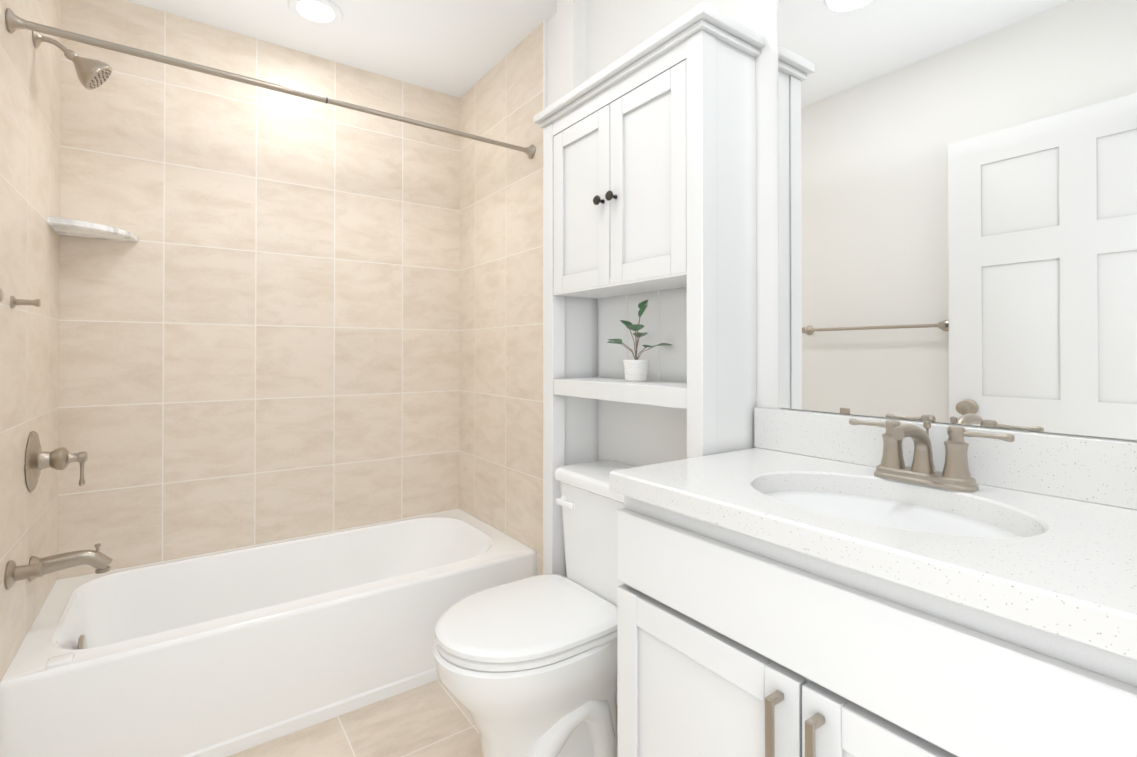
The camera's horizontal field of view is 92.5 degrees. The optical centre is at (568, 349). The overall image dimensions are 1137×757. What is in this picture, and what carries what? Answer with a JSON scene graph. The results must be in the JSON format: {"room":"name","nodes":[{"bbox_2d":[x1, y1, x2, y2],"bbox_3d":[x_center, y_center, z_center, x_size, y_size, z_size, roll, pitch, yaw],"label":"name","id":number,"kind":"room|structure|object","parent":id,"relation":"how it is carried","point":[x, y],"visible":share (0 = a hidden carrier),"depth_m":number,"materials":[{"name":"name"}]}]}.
{"room":"bathroom","nodes":[
{"label":"bathroom","id":0,"kind":"room"},
{"bbox_2d":[57,0,459,579],"bbox_3d":[-1.195,-0.059,2.373,1.524,2.453,0.100,0,-1,-35],"label":"wall","id":1,"kind":"structure","parent":0,"point":[259,332],"depth_m":2.22,"materials":[{"name":"tile"}]},
{"bbox_2d":[126,0,556,97],"bbox_3d":[-0.369,-1.343,1.220,1.724,0.100,2.950,0,-1,-35],"label":"ceiling","id":2,"kind":"structure","parent":0,"point":[458,48],"depth_m":2.19,"materials":[{"name":"paint"}]},
{"bbox_2d":[288,0,342,25],"bbox_3d":[-0.957,-1.283,2.060,0.190,0.009,0.190,0,-1,-35],"label":"recessed light","id":3,"kind":"object","parent":2,"relation":"in","point":[323,12],"visible":1,"depth_m":2.06,"materials":[{"name":"paint"}]},
{"bbox_2d":[227,679,617,756],"bbox_3d":[-0.369,1.210,1.202,1.724,0.100,2.950,0,-1,-35],"label":"floor","id":4,"kind":"structure","parent":0,"point":[433,719],"depth_m":1.65,"materials":[{"name":"tile"}]},
{"bbox_2d":[0,508,536,756],"bbox_3d":[-0.952,0.978,2.023,1.518,0.376,0.736,0,-1,-35],"label":"bathtub","id":5,"kind":"object","parent":4,"relation":"on","point":[225,653],"visible":0.92,"depth_m":1.73,"materials":[{"name":"ceramic"}]},
{"bbox_2d":[434,460,636,756],"bbox_3d":[-0.033,0.759,1.460,0.667,0.804,0.375,0,-1,-35],"label":"toilet","id":6,"kind":"object","parent":4,"relation":"on","point":[526,667],"visible":0.85,"depth_m":1.33,"materials":[{"name":"ceramic"}]},
{"bbox_2d":[533,2,764,576],"bbox_3d":[0.182,0.200,1.544,0.231,1.925,0.710,0,-1,-35],"label":"tall cabinet","id":7,"kind":"object","parent":4,"relation":"on","point":[650,169],"visible":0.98,"depth_m":1.39,"materials":[{"name":"paint"}]},
{"bbox_2d":[607,300,670,381],"bbox_3d":[0.190,-0.028,1.559,0.170,0.239,0.190,0,-1,-35],"label":"plant","id":8,"kind":"object","parent":7,"relation":"on","point":[636,370],"visible":1,"depth_m":1.54,"materials":[{"name":"green plant"}]},
{"bbox_2d":[609,407,1136,756],"bbox_3d":[0.503,0.642,0.863,0.493,1.030,0.811,0,-1,-35],"label":"bathroom vanity","id":9,"kind":"object","parent":4,"relation":"on","point":[804,584],"visible":1,"depth_m":0.78,"materials":[{"name":"white wood"}]},
{"bbox_2d":[849,419,1014,491],"bbox_3d":[0.604,0.182,0.950,0.126,0.108,0.262,0,-1,-35],"label":"faucet","id":10,"kind":"object","parent":9,"relation":"on","point":[922,476],"depth_m":0.95,"materials":[{"name":"beige metal"}]},
{"bbox_2d":[557,0,585,99],"bbox_3d":[0.009,-0.061,1.946,0.055,2.453,0.100,0,-1,-35],"label":"wall","id":11,"kind":"structure","parent":0,"point":[571,45],"depth_m":1.92,"materials":[{"name":"paint"}]},
{"bbox_2d":[536,0,1136,705],"bbox_3d":[0.292,-0.064,1.681,0.100,2.453,2.950,0,-1,-35],"label":"wall","id":12,"kind":"structure","parent":0,"point":[636,434],"depth_m":1.54,"materials":[{"name":"paint"}]},
{"bbox_2d":[459,22,542,574],"bbox_3d":[-0.321,-0.058,2.448,0.012,2.453,0.790,0,-1,-35],"label":"wall tile","id":13,"kind":"structure","parent":12,"relation":"attached to","point":[501,359],"depth_m":2.38,"materials":[{"name":"beige tile"}]},
{"bbox_2d":[5,8,534,158],"bbox_3d":[-0.759,-0.801,1.764,1.499,0.056,0.056,0,-1,-35],"label":"rail","id":14,"kind":"object","parent":13,"relation":"attached to","point":[14,22],"visible":1,"depth_m":1.58,"materials":[{"name":"silver metal"}]},
{"bbox_2d":[543,20,546,573],"bbox_3d":[-0.091,-0.060,2.123,0.014,2.453,0.007,0,-1,-35],"label":"trim","id":15,"kind":"structure","parent":12,"relation":"attached to","point":[544,64],"depth_m":2.12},
{"bbox_2d":[778,0,1136,439],"bbox_3d":[0.743,-0.503,0.954,0.008,1.279,0.837,0,-1,-35],"label":"mirror","id":16,"kind":"object","parent":12,"relation":"attached to","point":[957,211],"visible":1,"depth_m":0.99,"materials":[{"name":"clear glass"}]},
{"bbox_3d":[-1.031,-0.070,0.741,0.100,2.453,2.950,0,-1,-35],"label":"wall","id":17,"kind":"structure","parent":0,"visible":0},
{"bbox_2d":[0,288,3,301],"bbox_3d":[-1.007,-0.113,0.846,0.061,0.050,0.672,0,-1,-35],"label":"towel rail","id":18,"kind":"object","parent":17,"relation":"attached to","point":[1,295],"visible":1,"depth_m":1.11,"materials":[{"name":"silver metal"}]},
{"bbox_2d":[0,0,60,681],"bbox_3d":[-1.553,-0.064,1.572,0.012,2.453,0.790,0,-1,-35],"label":"wall tile","id":19,"kind":"structure","parent":17,"relation":"attached to","point":[30,84],"depth_m":1.51,"materials":[{"name":"beige tile"}]},
{"bbox_2d":[5,560,43,589],"bbox_3d":[-1.366,0.560,1.370,0.063,0.070,0.069,0,-1,-35],"label":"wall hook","id":20,"kind":"object","parent":19,"relation":"attached to","point":[14,572],"depth_m":1.36,"materials":[{"name":"silver metal"}]},
{"bbox_2d":[10,296,40,307],"bbox_3d":[-1.379,-0.119,1.384,0.053,0.032,0.031,0,-1,-35],"label":"wall hook","id":21,"kind":"object","parent":19,"relation":"attached to","point":[13,301],"depth_m":1.38,"materials":[{"name":"silver metal"}]},
{"bbox_2d":[25,431,87,491],"bbox_3d":[-1.487,0.320,1.592,0.121,0.172,0.172,0,-1,-35],"label":"tub valve","id":22,"kind":"object","parent":19,"relation":"attached to","point":[37,459],"visible":1,"depth_m":1.56,"materials":[{"name":"silver metal"}]},
{"bbox_2d":[29,543,112,581],"bbox_3d":[-1.463,0.628,1.607,0.181,0.086,0.070,0,-1,-35],"label":"tub spout","id":23,"kind":"object","parent":19,"relation":"attached to","point":[100,562],"visible":0.77,"depth_m":1.60,"materials":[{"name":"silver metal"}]},
{"bbox_2d":[32,31,111,89],"bbox_3d":[-1.466,-0.857,1.615,0.172,0.147,0.098,0,-1,-35],"label":"shower head","id":24,"kind":"object","parent":19,"relation":"attached to","point":[92,74],"visible":0.96,"depth_m":1.60},
{"bbox_2d":[47,217,137,242],"bbox_3d":[-1.627,-0.410,1.875,0.215,0.024,0.215,0,-1,-35],"label":"corner shelf","id":25,"kind":"object","parent":17,"relation":"attached to","point":[69,227],"visible":0.98,"depth_m":1.84,"materials":[{"name":"ceramic"}]}
]}

